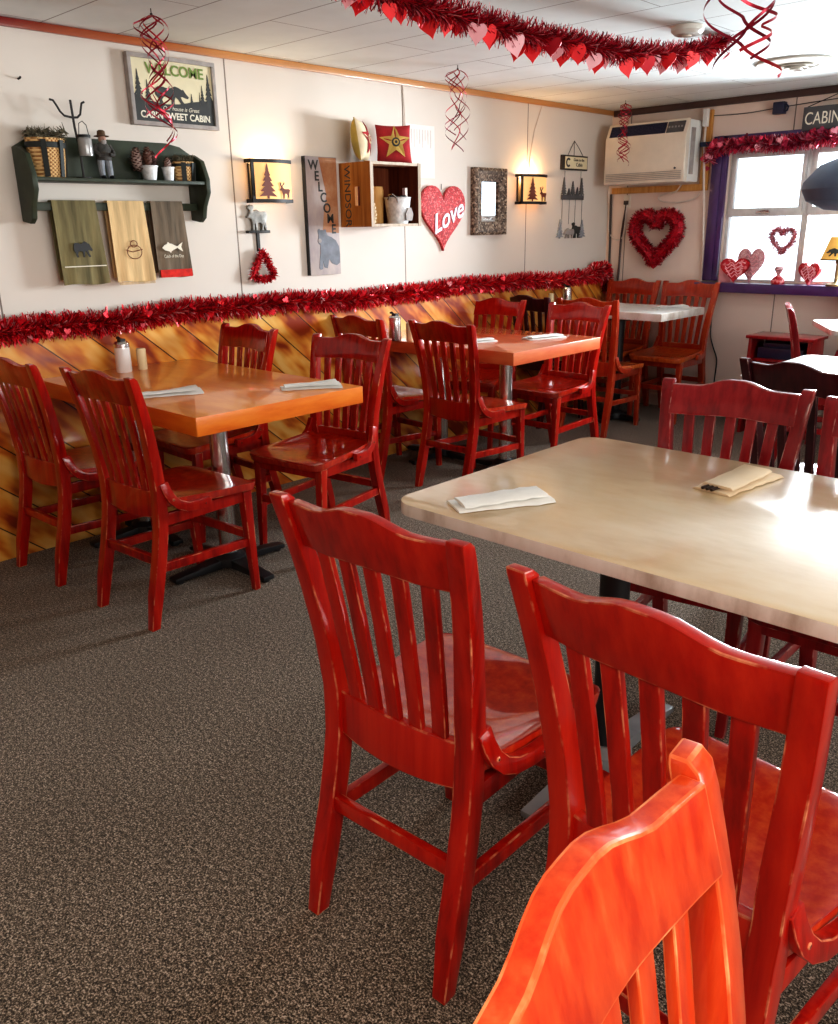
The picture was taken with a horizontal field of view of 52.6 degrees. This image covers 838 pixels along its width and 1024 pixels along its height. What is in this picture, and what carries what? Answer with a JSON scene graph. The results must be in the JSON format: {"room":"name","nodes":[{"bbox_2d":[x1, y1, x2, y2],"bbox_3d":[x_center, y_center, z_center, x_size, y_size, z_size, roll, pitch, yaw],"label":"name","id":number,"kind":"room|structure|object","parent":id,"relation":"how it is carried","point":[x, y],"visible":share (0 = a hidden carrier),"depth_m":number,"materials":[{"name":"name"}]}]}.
{"room":"restaurant","nodes":[
{"label":"restaurant","id":0,"kind":"room"},
{"bbox_2d":[0,26,612,321],"bbox_3d":[-1.463,-1.003,3.950,0.120,2.195,8.720,16,25,41],"label":"wall","id":1,"kind":"structure","parent":0,"point":[265,111],"depth_m":4.41,"materials":[{"name":"paint"}]},
{"bbox_2d":[11,137,210,223],"bbox_3d":[-1.324,-1.461,3.748,0.155,0.348,0.837,16,25,41],"label":"shelf","id":2,"kind":"object","parent":1,"relation":"attached to","point":[27,180],"visible":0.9,"depth_m":3.73,"materials":[{"name":"green paint"}]},
{"bbox_2d":[22,122,68,176],"bbox_3d":[-1.537,-1.490,3.494,0.177,0.210,0.131,-13,22,-32],"label":"woven basket","id":3,"kind":"object","parent":2,"relation":"on","point":[47,150],"visible":0.99,"depth_m":3.46,"materials":[{"name":"wicker"}]},
{"bbox_2d":[22,122,68,142],"bbox_3d":[-1.537,-1.546,3.473,0.138,0.091,0.174,16,25,41],"label":"greenery","id":4,"kind":"object","parent":3,"relation":"on","point":[35,135],"depth_m":3.45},
{"bbox_2d":[49,98,93,177],"bbox_3d":[-1.457,-1.568,3.570,0.150,0.306,0.077,-9,20,-23],"label":"lantern stand","id":5,"kind":"object","parent":2,"relation":"on","point":[84,141],"visible":0.88,"depth_m":3.56,"materials":[{"name":"metal"}]},
{"bbox_2d":[77,137,93,156],"bbox_3d":[-1.412,-1.544,3.590,0.060,0.077,0.060,16,25,41],"label":"bucket","id":6,"kind":"object","parent":5,"relation":"on","point":[85,147],"depth_m":3.57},
{"bbox_2d":[47,200,110,285],"bbox_3d":[-1.477,-1.172,3.699,0.049,0.353,0.219,16,25,41],"label":"towel","id":7,"kind":"object","parent":2,"relation":"hanging from","point":[79,247],"visible":1,"depth_m":3.68,"materials":[{"name":"green fabric"}]},
{"bbox_2d":[93,130,114,178],"bbox_3d":[-1.355,-1.540,3.653,0.088,0.196,0.080,-3,19,-7],"label":"figurine","id":8,"kind":"object","parent":2,"relation":"on","point":[104,152],"visible":0.98,"depth_m":3.65,"materials":[{"name":"ceramic"}]},
{"bbox_2d":[103,201,156,284],"bbox_3d":[-1.313,-1.226,3.864,0.049,0.361,0.197,16,25,41],"label":"towel","id":9,"kind":"object","parent":2,"relation":"hanging from","point":[127,229],"visible":1,"depth_m":3.85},
{"bbox_2d":[129,147,158,179],"bbox_3d":[-1.235,-1.565,3.808,0.142,0.141,0.088,-11,21,-28],"label":"pail","id":10,"kind":"object","parent":2,"relation":"on","point":[149,169],"visible":0.96,"depth_m":3.79,"materials":[{"name":"metal"}]},
{"bbox_2d":[161,157,174,180],"bbox_3d":[-1.145,-1.566,3.870,0.059,0.102,0.059,16,25,41],"label":"pail","id":11,"kind":"object","parent":2,"relation":"on","point":[168,171],"visible":0.94,"depth_m":3.86,"materials":[{"name":"metal"}]},
{"bbox_2d":[146,201,192,277],"bbox_3d":[-1.172,-1.284,4.001,0.049,0.343,0.186,16,25,41],"label":"towel","id":12,"kind":"object","parent":2,"relation":"hanging from","point":[169,240],"visible":1,"depth_m":3.98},
{"bbox_2d":[169,153,195,180],"bbox_3d":[-1.088,-1.607,3.956,0.086,0.123,0.133,16,25,41],"label":"woven basket","id":13,"kind":"object","parent":2,"relation":"on","point":[184,170],"visible":0.98,"depth_m":3.92,"materials":[{"name":"wicker"}]},
{"bbox_2d":[169,153,193,161],"bbox_3d":[-1.089,-1.640,3.949,0.078,0.055,0.127,16,25,41],"label":"greenery","id":14,"kind":"object","parent":13,"relation":"on","point":[175,158],"depth_m":3.93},
{"bbox_2d":[122,51,219,130],"bbox_3d":[-1.131,-1.928,3.904,0.033,0.292,0.450,16,25,41],"label":"sign","id":15,"kind":"object","parent":1,"relation":"attached to","point":[195,107],"visible":0.9,"depth_m":3.90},
{"bbox_2d":[130,56,212,103],"bbox_3d":[-1.134,-1.929,3.906,0.022,0.256,0.414,16,25,41],"label":"print","id":16,"kind":"object","parent":15,"relation":"attached to","point":[191,81],"depth_m":3.89},
{"bbox_2d":[246,205,269,250],"bbox_3d":[-0.832,-1.465,4.384,0.032,0.234,0.135,16,25,41],"label":"hook","id":17,"kind":"object","parent":1,"relation":"attached to","point":[255,216],"visible":1,"depth_m":4.37,"materials":[{"name":"metal"}]},
{"bbox_2d":[248,248,279,284],"bbox_3d":[-0.814,-1.284,4.433,0.056,0.186,0.178,16,25,41],"label":"wreath","id":18,"kind":"object","parent":17,"relation":"hanging from","point":[262,254],"visible":1,"depth_m":4.42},
{"bbox_2d":[244,158,292,202],"bbox_3d":[-0.760,-1.695,4.347,0.090,0.208,0.255,16,25,41],"label":"wall lamp","id":19,"kind":"object","parent":1,"relation":"attached to","point":[269,180],"visible":1,"depth_m":4.30,"materials":[{"name":"black paint"}]},
{"bbox_2d":[0,282,605,561],"bbox_3d":[-1.402,-0.408,4.098,0.020,0.970,8.480,16,25,41],"label":"wainscoting","id":20,"kind":"structure","parent":1,"relation":"attached to","point":[200,341],"depth_m":4.29,"materials":[{"name":"brown wood"}]},
{"bbox_2d":[0,16,613,115],"bbox_3d":[-1.430,-2.012,3.561,0.018,0.033,8.480,16,25,41],"label":"trim","id":21,"kind":"structure","parent":1,"relation":"attached to","point":[4,21],"depth_m":4.21,"materials":[{"name":"wood"}]},
{"bbox_2d":[0,260,613,348],"bbox_3d":[-0.508,-1.162,4.756,0.134,0.276,6.030,16,25,41],"label":"tinsel garland","id":22,"kind":"object","parent":1,"relation":"attached to","point":[74,323],"visible":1,"depth_m":4.44},
{"bbox_2d":[301,156,340,275],"bbox_3d":[-0.534,-1.623,4.665,0.030,0.612,0.223,16,25,41],"label":"welcome sign","id":23,"kind":"object","parent":1,"relation":"attached to","point":[319,174],"visible":1,"depth_m":4.65,"materials":[{"name":"paint"}]},
{"bbox_2d":[318,157,338,232],"bbox_3d":[-0.495,-1.734,4.654,0.001,0.388,0.124,16,25,41],"label":"print","id":24,"kind":"object","parent":23,"relation":"on","point":[328,217],"depth_m":4.65},
{"bbox_2d":[318,229,339,269],"bbox_3d":[-0.501,-1.467,4.731,0.002,0.217,0.157,16,25,41],"label":"print","id":25,"kind":"object","parent":23,"relation":"attached to","point":[328,239],"depth_m":4.73},
{"bbox_2d":[339,161,420,226],"bbox_3d":[-0.216,-1.790,4.795,0.251,0.334,0.397,16,25,41],"label":"shelf","id":26,"kind":"object","parent":1,"relation":"attached to","point":[357,180],"visible":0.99,"depth_m":4.72,"materials":[{"name":"brown wood"}]},
{"bbox_2d":[350,117,370,160],"bbox_3d":[-0.315,-2.029,4.632,0.109,0.214,0.216,1,19,7],"label":"throw pillow","id":27,"kind":"object","parent":26,"relation":"on","point":[360,136],"visible":0.99,"depth_m":4.56,"materials":[{"name":"beige fabric"}]},
{"bbox_2d":[374,186,383,223],"bbox_3d":[-0.250,-1.754,4.855,0.100,0.200,0.100,16,25,41],"label":"wooden canister","id":28,"kind":"object","parent":26,"relation":"in","point":[378,191],"visible":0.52,"depth_m":4.82,"materials":[{"name":"brown wood"}]},
{"bbox_2d":[375,125,411,162],"bbox_3d":[-0.142,-2.085,4.806,0.207,0.204,0.110,-8,20,-21],"label":"throw pillow","id":29,"kind":"object","parent":26,"relation":"on","point":[393,142],"visible":0.98,"depth_m":4.78,"materials":[{"name":"red fabric"}]},
{"bbox_2d":[384,193,412,223],"bbox_3d":[-0.126,-1.732,4.847,0.162,0.159,0.174,16,25,41],"label":"metal bucket","id":30,"kind":"object","parent":26,"relation":"in","point":[398,210],"visible":1,"depth_m":4.81,"materials":[{"name":"metal"}]},
{"bbox_2d":[405,123,434,178],"bbox_3d":[0.009,-2.172,5.112,0.004,0.295,0.250,16,25,41],"label":"notice","id":31,"kind":"object","parent":1,"relation":"attached to","point":[422,140],"visible":0.88,"depth_m":5.12,"materials":[{"name":"white paper"}]},
{"bbox_2d":[411,129,430,147],"bbox_3d":[0.005,-2.239,5.083,0.001,0.100,0.198,16,25,41],"label":"print","id":32,"kind":"object","parent":31,"relation":"attached to","point":[420,138],"depth_m":5.09},
{"bbox_2d":[421,184,464,250],"bbox_3d":[0.151,-1.857,5.351,0.026,0.400,0.415,16,25,41],"label":"plaque","id":33,"kind":"object","parent":1,"relation":"attached to","point":[442,214],"visible":0.99,"depth_m":5.33,"materials":[{"name":"red wood"}]},
{"bbox_2d":[470,167,507,234],"bbox_3d":[0.471,-2.058,5.625,0.048,0.417,0.342,16,25,41],"label":"wall mirror","id":34,"kind":"object","parent":1,"relation":"attached to","point":[488,203],"visible":1,"depth_m":5.62,"materials":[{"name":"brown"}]},
{"bbox_2d":[482,182,496,221],"bbox_3d":[0.462,-2.060,5.633,0.002,0.251,0.176,16,25,41],"label":"mirror glass","id":35,"kind":"object","parent":34,"relation":"attached to","point":[489,189],"depth_m":5.64,"materials":[{"name":"mirror"}]},
{"bbox_2d":[515,174,546,204],"bbox_3d":[0.791,-2.241,5.890,0.090,0.195,0.295,16,25,41],"label":"wall lamp","id":36,"kind":"object","parent":1,"relation":"attached to","point":[531,188],"visible":1,"depth_m":5.83,"materials":[{"name":"black paint"}]},
{"bbox_2d":[555,141,587,238],"bbox_3d":[1.142,-2.385,6.283,0.022,0.676,0.385,16,25,41],"label":"sign","id":37,"kind":"object","parent":1,"relation":"hanging from","point":[567,162],"visible":1,"depth_m":6.28,"materials":[{"name":"metal"}]},
{"bbox_2d":[608,194,611,262],"bbox_3d":[1.509,-2.202,6.705,0.027,0.581,0.037,16,25,41],"label":"power cord","id":38,"kind":"object","parent":1,"relation":"attached to","point":[610,215],"visible":0.9,"depth_m":6.70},
{"bbox_2d":[0,401,837,1023],"bbox_3d":[0.885,0.752,2.209,6.540,0.100,8.720,16,25,41],"label":"floor","id":39,"kind":"structure","parent":0,"point":[160,789],"depth_m":2.15,"materials":[{"name":"carpet"}]},
{"bbox_2d":[0,357,151,586],"bbox_3d":[-1.464,-0.230,3.644,0.456,0.924,0.527,14,24,38],"label":"dining chair","id":40,"kind":"object","parent":39,"relation":"on","point":[56,467],"visible":0.74,"depth_m":3.47,"materials":[{"name":"wood"}]},
{"bbox_2d":[59,366,260,631],"bbox_3d":[-0.954,-0.107,3.236,0.456,0.935,0.527,14,24,37],"label":"dining chair","id":41,"kind":"object","parent":39,"relation":"on","point":[194,492],"visible":0.98,"depth_m":3.09,"materials":[{"name":"wood"}]},
{"bbox_2d":[43,359,362,584],"bbox_3d":[-0.990,-0.191,3.739,1.380,0.775,0.780,16,25,41],"label":"dining table","id":42,"kind":"object","parent":39,"relation":"on","point":[234,397],"visible":0.75,"depth_m":3.48,"materials":[{"name":"orange laminate"}]},
{"bbox_2d":[113,336,132,372],"bbox_3d":[-1.348,-0.717,3.855,0.072,0.160,0.072,16,25,41],"label":"shaker","id":43,"kind":"object","parent":42,"relation":"on","point":[123,362],"visible":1,"depth_m":3.83,"materials":[{"name":"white glass"}]},
{"bbox_2d":[114,347,132,372],"bbox_3d":[-1.347,-0.694,3.862,0.072,0.112,0.072,16,25,41],"label":"glass jar","id":44,"kind":"object","parent":43,"relation":"attached to","point":[123,362],"depth_m":3.84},
{"bbox_2d":[136,348,147,369],"bbox_3d":[-1.286,-0.711,3.933,0.044,0.097,0.043,16,25,41],"label":"salt shaker","id":45,"kind":"object","parent":42,"relation":"on","point":[140,352],"visible":1,"depth_m":3.92,"materials":[{"name":"beige ceramic"}]},
{"bbox_2d":[142,385,203,397],"bbox_3d":[-0.985,-0.468,3.309,0.270,0.023,0.107,-9,20,-23],"label":"napkin","id":46,"kind":"object","parent":42,"relation":"on","point":[191,389],"visible":0.82,"depth_m":3.30,"materials":[{"name":"white paper"}]},
{"bbox_2d":[280,379,342,390],"bbox_3d":[-0.435,-0.511,3.412,0.240,0.022,0.123,-6,19,-13],"label":"roll","id":47,"kind":"object","parent":42,"relation":"on","point":[330,383],"visible":1,"depth_m":3.39,"materials":[{"name":"white paper"}]},
{"bbox_2d":[154,323,281,542],"bbox_3d":[-0.984,-0.402,4.088,0.527,0.952,0.456,-18,25,-41],"label":"dining chair","id":48,"kind":"object","parent":39,"relation":"on","point":[252,336],"visible":0.53,"depth_m":4.04,"materials":[{"name":"wood"}]},
{"bbox_2d":[250,333,391,544],"bbox_3d":[-0.442,-0.311,3.835,0.456,0.924,0.527,12,22,34],"label":"dining chair","id":49,"kind":"object","parent":39,"relation":"on","point":[321,452],"visible":0.91,"depth_m":3.85,"materials":[{"name":"wood"}]},
{"bbox_2d":[330,315,441,480],"bbox_3d":[-0.176,-0.710,5.011,0.527,0.924,0.456,-18,25,-40],"label":"dining chair","id":50,"kind":"object","parent":39,"relation":"on","point":[395,399],"visible":0.47,"depth_m":4.84,"materials":[{"name":"wood"}]},
{"bbox_2d":[269,490,599,1004],"bbox_3d":[0.066,0.378,1.738,0.456,0.935,0.527,14,24,38],"label":"dining chair","id":51,"kind":"object","parent":39,"relation":"on","point":[450,709],"visible":0.85,"depth_m":1.56,"materials":[{"name":"wood"}]},
{"bbox_2d":[408,320,526,486],"bbox_3d":[0.283,-0.605,4.674,0.456,0.924,0.527,17,25,42],"label":"dining chair","id":52,"kind":"object","parent":39,"relation":"on","point":[467,407],"visible":0.98,"depth_m":4.52,"materials":[{"name":"wood"}]},
{"bbox_2d":[368,325,599,470],"bbox_3d":[0.333,-0.648,5.035,1.170,0.775,0.805,16,25,41],"label":"dining table","id":53,"kind":"object","parent":39,"relation":"on","point":[510,350],"visible":0.38,"depth_m":4.76,"materials":[{"name":"orange laminate"}]},
{"bbox_2d":[388,311,400,340],"bbox_3d":[-0.136,-1.048,4.778,0.072,0.160,0.072,16,25,41],"label":"shaker","id":54,"kind":"object","parent":53,"relation":"on","point":[394,319],"visible":0.97,"depth_m":4.75,"materials":[{"name":"metal"}]},
{"bbox_2d":[389,321,400,340],"bbox_3d":[-0.136,-1.025,4.785,0.072,0.112,0.072,16,25,41],"label":"glass jar","id":55,"kind":"object","parent":54,"relation":"attached to","point":[394,326],"depth_m":4.76,"materials":[{"name":"glass"}]},
{"bbox_2d":[521,333,565,339],"bbox_3d":[0.702,-0.989,4.779,0.262,0.020,0.102,-10,21,-25],"label":"roll","id":56,"kind":"object","parent":53,"relation":"on","point":[553,335],"visible":1,"depth_m":4.76,"materials":[{"name":"white paper"}]},
{"bbox_2d":[449,298,526,448],"bbox_3d":[0.403,-0.929,5.633,0.456,0.924,0.527,9,21,27],"label":"dining chair","id":57,"kind":"object","parent":39,"relation":"on","point":[489,373],"visible":0.41,"depth_m":5.65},
{"bbox_2d":[510,295,582,428],"bbox_3d":[0.913,-1.130,6.207,0.527,0.924,0.456,-17,24,-40],"label":"dining chair","id":58,"kind":"object","parent":39,"relation":"on","point":[533,305],"visible":0.19,"depth_m":5.95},
{"bbox_2d":[512,302,611,447],"bbox_3d":[0.836,-0.810,5.256,0.527,0.924,0.456,-18,25,-41],"label":"dining chair","id":59,"kind":"object","parent":39,"relation":"on","point":[555,387],"visible":0.9,"depth_m":5.26,"materials":[{"name":"wood"}]},
{"bbox_2d":[557,297,643,437],"bbox_3d":[1.272,-1.041,5.922,0.456,0.924,0.527,14,24,37],"label":"dining chair","id":60,"kind":"object","parent":39,"relation":"on","point":[605,368],"visible":0.49,"depth_m":5.74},
{"bbox_2d":[473,738,745,1023],"bbox_3d":[0.322,0.748,0.639,0.527,0.924,0.456,13,23,35],"label":"dining chair","id":61,"kind":"object","parent":39,"relation":"on","point":[590,928],"visible":1,"depth_m":0.69,"materials":[{"name":"wood"}]},
{"bbox_2d":[573,278,661,408],"bbox_3d":[1.515,-1.290,6.566,0.456,0.979,0.527,16,25,41],"label":"dining chair","id":62,"kind":"object","parent":39,"relation":"on","point":[632,286],"visible":0.43,"depth_m":6.58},
{"bbox_2d":[401,437,837,817],"bbox_3d":[0.781,0.394,1.905,1.522,0.775,0.848,16,25,41],"label":"dining table","id":63,"kind":"object","parent":39,"relation":"on","point":[627,513],"visible":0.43,"depth_m":1.82,"materials":[{"name":"beige laminate"}]},
{"bbox_2d":[447,486,555,513],"bbox_3d":[0.190,-0.031,1.952,0.235,0.020,0.104,-6,19,-15],"label":"napkin","id":64,"kind":"object","parent":63,"relation":"on","point":[533,495],"visible":1,"depth_m":1.93,"materials":[{"name":"white paper"}]},
{"bbox_2d":[692,464,783,496],"bbox_3d":[0.774,-0.081,2.070,0.252,0.020,0.111,-15,23,-36],"label":"napkin","id":65,"kind":"object","parent":63,"relation":"on","point":[744,477],"visible":1,"depth_m":2.04,"materials":[{"name":"beige paper"}]},
{"bbox_2d":[542,303,703,422],"bbox_3d":[1.461,-1.099,6.266,0.995,0.810,0.620,16,25,41],"label":"dining table","id":66,"kind":"object","parent":39,"relation":"on","point":[628,311],"visible":0.59,"depth_m":5.96,"materials":[{"name":"laminate"}]},
{"bbox_2d":[562,284,571,299],"bbox_3d":[1.087,-1.594,6.233,0.072,0.160,0.072,16,25,41],"label":"shaker","id":67,"kind":"object","parent":66,"relation":"on","point":[567,290],"visible":0.81,"depth_m":6.20,"materials":[{"name":"metal"}]},
{"bbox_2d":[651,304,691,309],"bbox_3d":[1.776,-1.445,5.972,0.260,0.021,0.130,-6,19,-15],"label":"roll","id":68,"kind":"object","parent":66,"relation":"on","point":[679,306],"visible":1,"depth_m":5.94,"materials":[{"name":"white paper"}]},
{"bbox_2d":[506,563,837,1023],"bbox_3d":[0.466,0.504,1.343,0.527,0.935,0.456,-17,24,-40],"label":"dining chair","id":69,"kind":"object","parent":39,"relation":"on","point":[782,823],"visible":0.69,"depth_m":1.12,"materials":[{"name":"wood"}]},
{"bbox_2d":[627,280,721,424],"bbox_3d":[1.860,-1.192,6.255,0.456,0.979,0.527,16,25,41],"label":"dining chair","id":70,"kind":"object","parent":39,"relation":"on","point":[676,355],"visible":0.87,"depth_m":6.27,"materials":[{"name":"wood"}]},
{"bbox_2d":[630,377,816,738],"bbox_3d":[0.832,0.104,2.533,0.456,0.924,0.527,12,22,34],"label":"dining chair","id":71,"kind":"object","parent":39,"relation":"on","point":[732,399],"visible":0.31,"depth_m":2.56,"materials":[{"name":"wood"}]},
{"bbox_2d":[737,331,827,439],"bbox_3d":[2.438,-0.854,5.714,0.440,0.665,0.270,16,25,41],"label":"base cabinet","id":72,"kind":"object","parent":39,"relation":"on","point":[815,342],"visible":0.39,"depth_m":5.62,"materials":[{"name":"wood"}]},
{"bbox_2d":[751,356,786,362],"bbox_3d":[2.433,-1.016,5.656,0.356,0.020,0.201,16,25,41],"label":"shelf","id":73,"kind":"object","parent":72,"relation":"attached to","point":[755,359],"depth_m":5.65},
{"bbox_2d":[757,341,807,359],"bbox_3d":[2.431,-1.073,5.636,0.300,0.100,0.160,16,25,41],"label":"game box","id":74,"kind":"object","parent":72,"relation":"on","point":[781,350],"visible":0.75,"depth_m":5.60,"materials":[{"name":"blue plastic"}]},
{"bbox_2d":[739,357,837,477],"bbox_3d":[1.499,-0.118,3.161,0.527,0.924,0.456,-12,22,-30],"label":"dining chair","id":75,"kind":"object","parent":39,"relation":"on","point":[788,376],"visible":0.22,"depth_m":2.96,"materials":[{"name":"wood"}]},
{"bbox_2d":[740,355,837,379],"bbox_3d":[2.091,-0.150,3.463,1.370,0.775,0.790,16,25,41],"label":"dining table","id":76,"kind":"object","parent":39,"relation":"on","point":[824,363],"visible":0.16,"depth_m":3.84,"materials":[{"name":"laminate"}]},
{"bbox_2d":[745,396,837,716],"bbox_3d":[1.153,0.210,2.201,0.456,0.924,0.527,15,25,40],"label":"dining chair","id":77,"kind":"object","parent":39,"relation":"on","point":[757,631],"visible":0.18,"depth_m":2.34,"materials":[{"name":"wood"}]},
{"bbox_2d":[774,302,825,462],"bbox_3d":[2.391,-0.754,5.013,0.527,0.924,0.456,6,20,20],"label":"dining chair","id":78,"kind":"object","parent":39,"relation":"on","point":[793,330],"visible":0.32,"depth_m":4.84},
{"bbox_2d":[812,320,837,335],"bbox_3d":[2.709,-0.700,5.029,0.700,0.800,0.600,3,19,13],"label":"dining table","id":79,"kind":"object","parent":39,"relation":"on","point":[830,327],"visible":1,"depth_m":4.97,"materials":[{"name":"white plastic"}]},
{"bbox_2d":[0,0,837,110],"bbox_3d":[0.849,-1.423,1.479,6.540,0.100,8.720,16,25,41],"label":"ceiling","id":80,"kind":"structure","parent":0,"point":[326,33],"depth_m":3.84,"materials":[{"name":"tile"}]},
{"bbox_2d":[133,8,177,157],"bbox_3d":[-1.032,-1.683,3.341,0.126,0.531,0.132,16,25,41],"label":"streamer","id":81,"kind":"object","parent":80,"relation":"hanging from","point":[158,73],"visible":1,"depth_m":3.32,"materials":[{"name":"paper"}]},
{"bbox_2d":[445,65,469,151],"bbox_3d":[0.206,-2.169,4.575,0.136,0.435,0.135,16,25,41],"label":"streamer","id":82,"kind":"object","parent":80,"relation":"hanging from","point":[447,74],"visible":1,"depth_m":4.57,"materials":[{"name":"metal"}]},
{"bbox_2d":[331,0,733,78],"bbox_3d":[0.309,-1.699,2.896,0.173,0.258,3.252,16,25,41],"label":"garland","id":83,"kind":"object","parent":80,"relation":"hanging from","point":[429,15],"visible":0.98,"depth_m":3.05,"materials":[{"name":"red plastic"}]},
{"bbox_2d":[616,101,631,164],"bbox_3d":[1.443,-2.663,5.968,0.103,0.425,0.099,16,25,41],"label":"streamer","id":84,"kind":"object","parent":80,"relation":"hanging from","point":[623,131],"visible":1,"depth_m":5.96,"materials":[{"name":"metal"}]},
{"bbox_2d":[671,23,704,37],"bbox_3d":[1.176,-2.104,3.715,0.140,0.041,0.140,16,25,41],"label":"smoke detector","id":85,"kind":"object","parent":80,"relation":"attached to","point":[686,30],"visible":1,"depth_m":3.67,"materials":[{"name":"white plastic"}]},
{"bbox_2d":[703,0,781,77],"bbox_3d":[1.168,-1.717,3.026,0.275,0.338,0.283,16,25,41],"label":"streamer","id":86,"kind":"object","parent":80,"relation":"hanging from","point":[753,22],"visible":1,"depth_m":3.06,"materials":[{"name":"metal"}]},
{"bbox_2d":[755,55,837,71],"bbox_3d":[2.035,-2.410,4.584,0.410,0.042,0.410,16,25,41],"label":"ceiling vent","id":87,"kind":"object","parent":80,"relation":"in","point":[800,62],"visible":0.93,"depth_m":4.51,"materials":[{"name":"beige metal"}]},
{"bbox_2d":[801,158,837,210],"bbox_3d":[1.999,-1.703,3.723,0.530,0.725,0.530,16,25,41],"label":"pendant lamp","id":88,"kind":"object","parent":80,"relation":"hanging from","point":[820,189],"visible":1,"depth_m":3.74,"materials":[{"name":"grey metal"}]},
{"bbox_2d":[601,93,837,414],"bbox_3d":[3.825,-1.374,4.788,6.300,2.195,0.120,16,25,41],"label":"wall","id":89,"kind":"structure","parent":0,"point":[736,316],"depth_m":6.25,"materials":[{"name":"paint"}]},
{"bbox_2d":[608,189,627,240],"bbox_3d":[1.540,-2.319,6.619,0.173,0.389,0.052,16,25,41],"label":"power cord","id":90,"kind":"object","parent":89,"relation":"attached to","point":[608,189],"visible":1,"depth_m":6.64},
{"bbox_2d":[623,195,630,207],"bbox_3d":[1.601,-2.398,6.547,0.060,0.090,0.034,16,25,41],"label":"wall outlet","id":91,"kind":"object","parent":89,"relation":"attached to","point":[627,198],"visible":1,"depth_m":6.54,"materials":[{"name":"beige plastic"}]},
{"bbox_2d":[617,205,625,280],"bbox_3d":[1.597,-2.054,6.681,0.055,0.711,0.016,16,25,41],"label":"power cord","id":92,"kind":"object","parent":91,"relation":"hanging from","point":[623,221],"visible":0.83,"depth_m":6.67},
{"bbox_2d":[626,207,685,268],"bbox_3d":[1.782,-2.075,6.418,0.484,0.453,0.117,16,25,41],"label":"heart wreath","id":93,"kind":"object","parent":89,"relation":"hanging from","point":[653,256],"visible":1,"depth_m":6.38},
{"bbox_2d":[612,109,714,193],"bbox_3d":[1.788,-2.649,6.277,0.780,0.530,0.025,16,25,41],"label":"board","id":94,"kind":"object","parent":89,"relation":"attached to","point":[709,133],"visible":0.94,"depth_m":6.18,"materials":[{"name":"brown wood"}]},
{"bbox_2d":[604,118,701,186],"bbox_3d":[1.697,-2.608,6.179,0.645,0.420,0.250,16,25,41],"label":"air conditioner","id":95,"kind":"object","parent":94,"relation":"attached to","point":[664,151],"visible":0.98,"depth_m":6.06,"materials":[{"name":"white plastic"}]},
{"bbox_2d":[609,122,667,137],"bbox_3d":[1.577,-2.749,6.108,0.445,0.073,0.038,16,25,41],"label":"grille","id":96,"kind":"object","parent":95,"relation":"attached to","point":[645,129],"depth_m":6.08,"materials":[{"name":"black plastic"}]},
{"bbox_2d":[700,108,710,280],"bbox_3d":[2.052,-2.239,6.128,0.095,1.240,0.058,16,25,41],"label":"conduit","id":97,"kind":"object","parent":89,"relation":"attached to","point":[706,113],"visible":0.85,"depth_m":6.06,"materials":[{"name":"white plastic"}]},
{"bbox_2d":[600,386,822,427],"bbox_3d":[3.803,-0.358,5.071,6.280,0.090,0.014,16,25,41],"label":"baseboard","id":98,"kind":"structure","parent":89,"relation":"attached to","point":[653,397],"depth_m":6.81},
{"bbox_2d":[614,85,837,116],"bbox_3d":[3.766,-2.373,4.392,6.280,0.044,0.020,16,25,41],"label":"trim","id":99,"kind":"structure","parent":89,"relation":"attached to","point":[826,89],"depth_m":5.83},
{"bbox_2d":[694,129,837,296],"bbox_3d":[2.987,-1.893,5.344,2.500,1.052,0.180,16,25,41],"label":"window","id":100,"kind":"structure","parent":89,"relation":"in","point":[811,162],"depth_m":5.95,"materials":[{"name":"purple paint"}]},
{"bbox_2d":[720,258,749,282],"bbox_3d":[2.249,-1.720,6.044,0.200,0.169,0.046,12,22,34],"label":"box","id":101,"kind":"object","parent":100,"relation":"on","point":[732,269],"visible":1,"depth_m":6.03,"materials":[{"name":"red cardboard"}]},
{"bbox_2d":[738,248,764,282],"bbox_3d":[2.346,-1.744,6.009,0.024,0.234,0.200,-16,24,-38],"label":"heart decoration","id":102,"kind":"object","parent":100,"relation":"on","point":[757,258],"visible":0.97,"depth_m":5.98,"materials":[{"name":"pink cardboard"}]},
{"bbox_2d":[700,126,837,170],"bbox_3d":[2.865,-2.281,5.215,2.410,0.231,0.117,16,25,41],"label":"tinsel garland","id":103,"kind":"object","parent":100,"relation":"attached to","point":[818,137],"visible":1,"depth_m":5.66},
{"bbox_2d":[771,267,784,283],"bbox_3d":[2.487,-1.637,5.870,0.092,0.115,0.092,16,25,41],"label":"figurine","id":104,"kind":"object","parent":100,"relation":"on","point":[777,279],"visible":1,"depth_m":5.85,"materials":[{"name":"pink metal"}]},
{"bbox_2d":[768,222,797,254],"bbox_3d":[2.505,-1.901,5.839,0.212,0.262,0.063,16,25,41],"label":"heart wreath","id":105,"kind":"object","parent":100,"relation":"hanging from","point":[781,250],"visible":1,"depth_m":5.84,"materials":[{"name":"red plastic"}]},
{"bbox_2d":[798,263,821,284],"bbox_3d":[2.631,-1.605,5.722,0.047,0.144,0.155,-12,22,-30],"label":"box","id":106,"kind":"object","parent":100,"relation":"on","point":[808,272],"visible":1,"depth_m":5.70,"materials":[{"name":"red cardboard"}]},
{"bbox_2d":[820,237,837,286],"bbox_3d":[2.762,-1.649,5.583,0.234,0.310,0.131,16,25,41],"label":"table lamp","id":107,"kind":"object","parent":100,"relation":"on","point":[830,253],"visible":1,"depth_m":5.57,"materials":[{"name":"fabric"}]},
{"bbox_2d":[772,101,788,114],"bbox_3d":[2.405,-2.680,5.625,0.100,0.075,0.054,16,25,41],"label":"security camera","id":108,"kind":"object","parent":89,"relation":"attached to","point":[779,108],"visible":1,"depth_m":5.61,"materials":[{"name":"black plastic"}]},
{"bbox_2d":[801,93,837,130],"bbox_3d":[2.696,-2.551,5.346,0.500,0.238,0.085,16,25,41],"label":"board","id":109,"kind":"object","parent":89,"relation":"hanging from","point":[826,116],"visible":1,"depth_m":5.42,"materials":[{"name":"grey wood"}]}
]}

